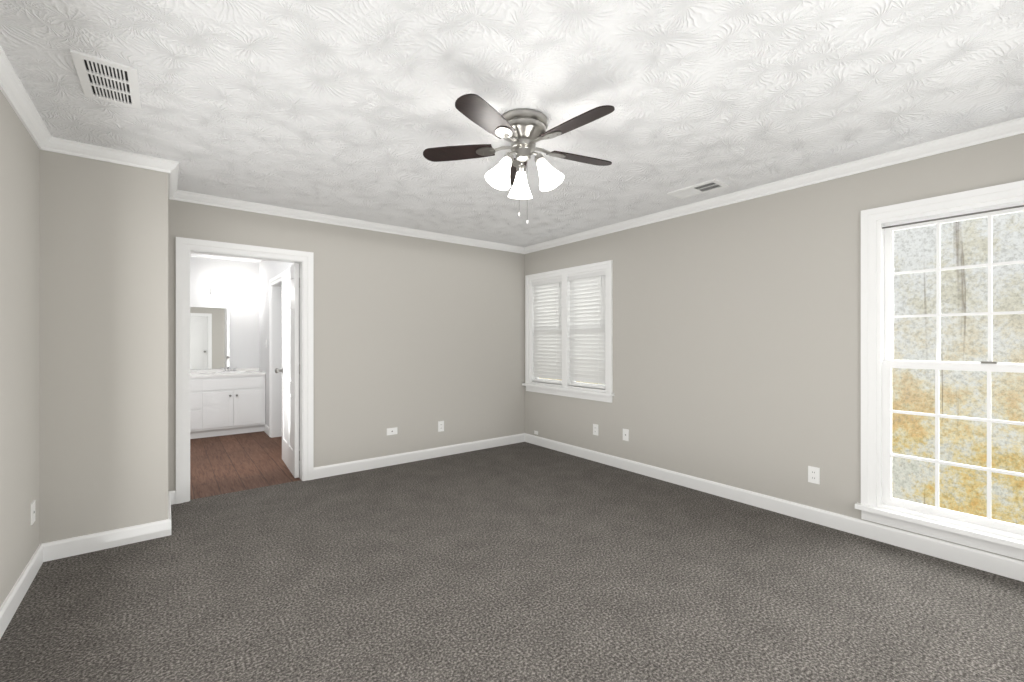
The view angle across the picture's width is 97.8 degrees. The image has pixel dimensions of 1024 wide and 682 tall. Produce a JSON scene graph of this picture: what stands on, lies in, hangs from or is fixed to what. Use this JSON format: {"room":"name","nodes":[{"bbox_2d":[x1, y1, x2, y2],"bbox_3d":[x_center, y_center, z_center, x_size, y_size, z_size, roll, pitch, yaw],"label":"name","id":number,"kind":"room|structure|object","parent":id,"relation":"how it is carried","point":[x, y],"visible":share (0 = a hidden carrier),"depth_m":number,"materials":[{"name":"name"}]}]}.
{"room":"empty bedroom","nodes":[
{"label":"empty bedroom","id":0,"kind":"room"},
{"bbox_2d":[0,90,39,606],"bbox_3d":[-1.592,0.050,1.019,0.120,2.440,5.180,0,0,-38],"label":"wall","id":1,"kind":"structure","parent":0,"point":[19,329],"depth_m":2.20,"materials":[{"name":"grey paint"}]},
{"bbox_2d":[0,542,47,638],"bbox_3d":[-1.366,1.218,0.839,0.016,0.104,4.380,0,0,-38],"label":"baseboard","id":2,"kind":"structure","parent":1,"relation":"attached to","point":[17,593],"depth_m":2.19,"materials":[{"name":"white wood"}]},
{"bbox_2d":[0,45,55,151],"bbox_3d":[-1.351,-1.135,0.851,0.056,0.070,4.380,0,0,-38],"label":"crown molding","id":3,"kind":"structure","parent":1,"relation":"attached to","point":[14,92],"depth_m":2.14,"materials":[{"name":"white wood"}]},
{"bbox_2d":[31,500,34,524],"bbox_3d":[-2.599,0.930,2.424,0.008,0.114,0.070,0,0,-38],"label":"electrical outlet","id":4,"kind":"object","parent":1,"relation":"attached to","point":[32,512],"visible":1,"depth_m":2.42,"materials":[{"name":"white plastic"}]},
{"bbox_2d":[40,150,167,543],"bbox_3d":[-2.691,0.050,3.014,0.585,2.440,0.680,0,0,-38],"label":"wall","id":5,"kind":"structure","parent":0,"point":[103,346],"depth_m":2.73,"materials":[{"name":"grey paint"}]},
{"bbox_2d":[48,519,167,560],"bbox_3d":[-2.471,1.218,2.743,0.540,0.104,0.016,0,0,-38],"label":"baseboard","id":6,"kind":"structure","parent":5,"relation":"attached to","point":[63,548],"depth_m":2.73,"materials":[{"name":"white wood"}]},
{"bbox_2d":[48,138,167,172],"bbox_3d":[-2.447,-1.135,2.737,0.510,0.070,0.056,0,0,-38],"label":"crown molding","id":7,"kind":"structure","parent":5,"relation":"attached to","point":[63,146],"depth_m":2.73,"materials":[{"name":"white wood"}]},
{"bbox_2d":[168,490,175,535],"bbox_3d":[-2.437,1.218,3.200,0.045,0.104,0.696,0,0,-38],"label":"baseboard","id":8,"kind":"structure","parent":5,"relation":"attached to","point":[171,494],"depth_m":3.25,"materials":[{"name":"white wood"}]},
{"bbox_2d":[168,160,179,200],"bbox_3d":[-2.395,-1.135,3.156,0.056,0.070,0.656,0,0,-38],"label":"crown molding","id":9,"kind":"structure","parent":5,"relation":"attached to","point":[173,166],"depth_m":3.14,"materials":[{"name":"white wood"}]},
{"bbox_2d":[190,256,298,426],"bbox_3d":[-2.501,0.050,3.745,1.530,2.440,0.004,0,0,-38],"label":"wall","id":10,"kind":"structure","parent":0,"point":[249,325],"depth_m":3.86,"materials":[{"name":"white paint"}]},
{"bbox_2d":[190,307,229,369],"bbox_3d":[-4.409,-0.036,6.203,0.832,0.867,0.008,0,0,-38],"label":"mirror","id":11,"kind":"object","parent":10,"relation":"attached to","point":[209,338],"visible":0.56,"depth_m":6.31,"materials":[{"name":"clear glass"}]},
{"bbox_2d":[269,271,284,437],"bbox_3d":[-2.877,0.229,5.595,0.140,2.082,0.954,0,0,-38],"label":"door frame","id":12,"kind":"structure","parent":10,"relation":"attached to","point":[275,354],"depth_m":5.90,"materials":[{"name":"white wood"}]},
{"bbox_2d":[190,431,300,499],"bbox_3d":[-2.970,1.295,5.371,3.020,0.050,3.330,0,0,-38],"label":"floor","id":13,"kind":"structure","parent":0,"point":[223,464],"depth_m":4.59,"materials":[{"name":"wood"}]},
{"bbox_2d":[190,375,264,438],"bbox_3d":[-4.220,0.872,5.979,1.544,0.795,0.594,0,0,-38],"label":"bathroom vanity","id":14,"kind":"object","parent":13,"relation":"on","point":[228,401],"depth_m":5.96,"materials":[{"name":"white wood"}]},
{"bbox_2d":[190,371,265,374],"bbox_3d":[-4.226,0.457,5.987,1.544,0.035,0.573,0,0,-38],"label":"countertop","id":15,"kind":"structure","parent":14,"relation":"on","point":[191,372],"depth_m":6.15,"materials":[{"name":"white stone"}]},
{"bbox_2d":[264,424,268,435],"bbox_3d":[-3.333,1.218,6.089,0.016,0.104,0.390,0,0,-38],"label":"baseboard","id":16,"kind":"structure","parent":13,"relation":"on","point":[266,429],"depth_m":6.11,"materials":[{"name":"white wood"}]},
{"bbox_2d":[168,199,524,490],"bbox_3d":[-1.520,0.050,4.426,4.405,2.440,0.120,0,0,-38],"label":"wall","id":17,"kind":"structure","parent":0,"point":[416,339],"depth_m":4.60,"materials":[{"name":"grey paint"}]},
{"bbox_2d":[176,237,313,503],"bbox_3d":[-2.267,0.229,3.847,1.009,2.082,0.160,0,0,-38],"label":"door frame","id":18,"kind":"structure","parent":17,"relation":"attached to","point":[185,247],"depth_m":3.72,"materials":[{"name":"white wood"}]},
{"bbox_2d":[275,263,299,477],"bbox_3d":[-2.202,0.273,4.463,0.185,1.978,0.826,0,0,-38],"label":"door","id":19,"kind":"structure","parent":17,"relation":"in","point":[290,370],"depth_m":4.31,"materials":[{"name":"white wood"}]},
{"bbox_2d":[180,190,523,252],"bbox_3d":[-1.269,-1.135,4.509,3.495,0.070,0.056,0,0,-38],"label":"crown molding","id":20,"kind":"structure","parent":17,"relation":"attached to","point":[185,196],"depth_m":4.18,"materials":[{"name":"white wood"}]},
{"bbox_2d":[387,427,396,434],"bbox_3d":[-1.227,0.925,4.571,0.114,0.070,0.008,0,0,-38],"label":"electrical outlet","id":21,"kind":"object","parent":17,"relation":"attached to","point":[391,431],"visible":1,"depth_m":4.57,"materials":[{"name":"white plastic"}]},
{"bbox_2d":[314,433,523,478],"bbox_3d":[-0.840,1.218,4.867,2.500,0.104,0.016,0,0,-38],"label":"baseboard","id":22,"kind":"structure","parent":17,"relation":"attached to","point":[383,461],"depth_m":4.68,"materials":[{"name":"white wood"}]},
{"bbox_2d":[438,421,443,431],"bbox_3d":[-0.781,0.940,4.917,0.070,0.114,0.009,0,0,-38],"label":"electrical outlet","id":23,"kind":"object","parent":17,"relation":"attached to","point":[440,426],"visible":1,"depth_m":4.91,"materials":[{"name":"white plastic"}]},
{"bbox_2d":[0,442,1023,681],"bbox_3d":[0.093,1.295,2.342,4.405,0.050,5.210,0,0,-38],"label":"floor","id":24,"kind":"structure","parent":0,"point":[523,562],"depth_m":2.25,"materials":[{"name":"grey carpet"}]},
{"bbox_2d":[0,0,1023,262],"bbox_3d":[-0.926,-1.195,3.659,4.405,0.050,8.540,0,0,-38],"label":"ceiling","id":25,"kind":"structure","parent":0,"point":[342,108],"depth_m":2.09,"materials":[{"name":"white paint"}]},
{"bbox_2d":[70,49,140,109],"bbox_3d":[-1.816,-1.165,2.015,0.205,0.011,0.410,0,0,-38],"label":"ceiling vent","id":26,"kind":"object","parent":25,"relation":"in","point":[108,80],"visible":1,"depth_m":1.99,"materials":[{"name":"grey metal"}]},
{"bbox_2d":[423,94,614,223],"bbox_3d":[0.091,-0.895,2.353,1.072,0.550,1.050,0,0,-38],"label":"fan","id":27,"kind":"object","parent":25,"relation":"hanging from","point":[522,131],"visible":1,"depth_m":2.30,"materials":[{"name":"brown wood"}]},
{"bbox_2d":[667,179,728,198],"bbox_3d":[1.428,-1.165,3.439,0.210,0.011,0.390,0,0,-38],"label":"ceiling vent","id":28,"kind":"object","parent":25,"relation":"in","point":[701,188],"visible":1,"depth_m":3.42,"materials":[{"name":"grey metal"}]},
{"bbox_2d":[525,133,1023,560],"bbox_3d":[1.796,0.050,3.642,0.120,2.440,5.180,0,0,-38],"label":"wall","id":29,"kind":"structure","parent":0,"point":[737,345],"depth_m":3.46,"materials":[{"name":"grey paint"}]},
{"bbox_2d":[522,260,613,402],"bbox_3d":[0.629,-0.097,5.104,0.175,1.450,1.417,0,0,-38],"label":"window","id":30,"kind":"structure","parent":29,"relation":"in","point":[587,327],"depth_m":5.03,"materials":[{"name":"white wood"}]},
{"bbox_2d":[593,424,597,435],"bbox_3d":[0.883,0.937,4.717,0.009,0.114,0.070,0,0,-38],"label":"electrical outlet","id":31,"kind":"object","parent":29,"relation":"attached to","point":[595,429],"visible":1,"depth_m":4.71,"materials":[{"name":"white plastic"}]},
{"bbox_2d":[623,429,628,440],"bbox_3d":[1.122,0.927,4.408,0.008,0.114,0.070,0,0,-38],"label":"electrical outlet","id":32,"kind":"object","parent":29,"relation":"attached to","point":[625,434],"visible":1,"depth_m":4.40,"materials":[{"name":"white plastic"}]},
{"bbox_2d":[521,117,1023,253],"bbox_3d":[1.690,-1.135,3.636,0.056,0.070,5.060,0,0,-38],"label":"crown molding","id":33,"kind":"structure","parent":29,"relation":"attached to","point":[1013,127],"depth_m":3.06,"materials":[{"name":"white wood"}]},
{"bbox_2d":[524,433,1023,581],"bbox_3d":[1.705,1.218,3.648,0.016,0.104,5.060,0,0,-38],"label":"baseboard","id":34,"kind":"structure","parent":29,"relation":"attached to","point":[1005,566],"depth_m":3.07,"materials":[{"name":"white wood"}]},
{"bbox_2d":[808,466,819,484],"bbox_3d":[2.114,0.939,3.127,0.009,0.114,0.070,0,0,-38],"label":"electrical outlet","id":35,"kind":"object","parent":29,"relation":"attached to","point":[813,474],"visible":1,"depth_m":3.12,"materials":[{"name":"white plastic"}]},
{"bbox_2d":[855,180,1023,559],"bbox_3d":[2.656,0.155,2.487,0.175,2.005,1.180,0,0,-38],"label":"window","id":36,"kind":"structure","parent":29,"relation":"in","point":[889,363],"depth_m":2.69,"materials":[{"name":"white"}]},
{"label":"outside","id":37,"kind":"structure","parent":0,"visible":0},
{"bbox_2d":[542,212,1023,525],"bbox_3d":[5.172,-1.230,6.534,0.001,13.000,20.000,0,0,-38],"label":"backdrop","id":38,"kind":"structure","parent":37,"point":[974,272],"depth_m":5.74,"materials":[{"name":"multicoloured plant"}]}
]}

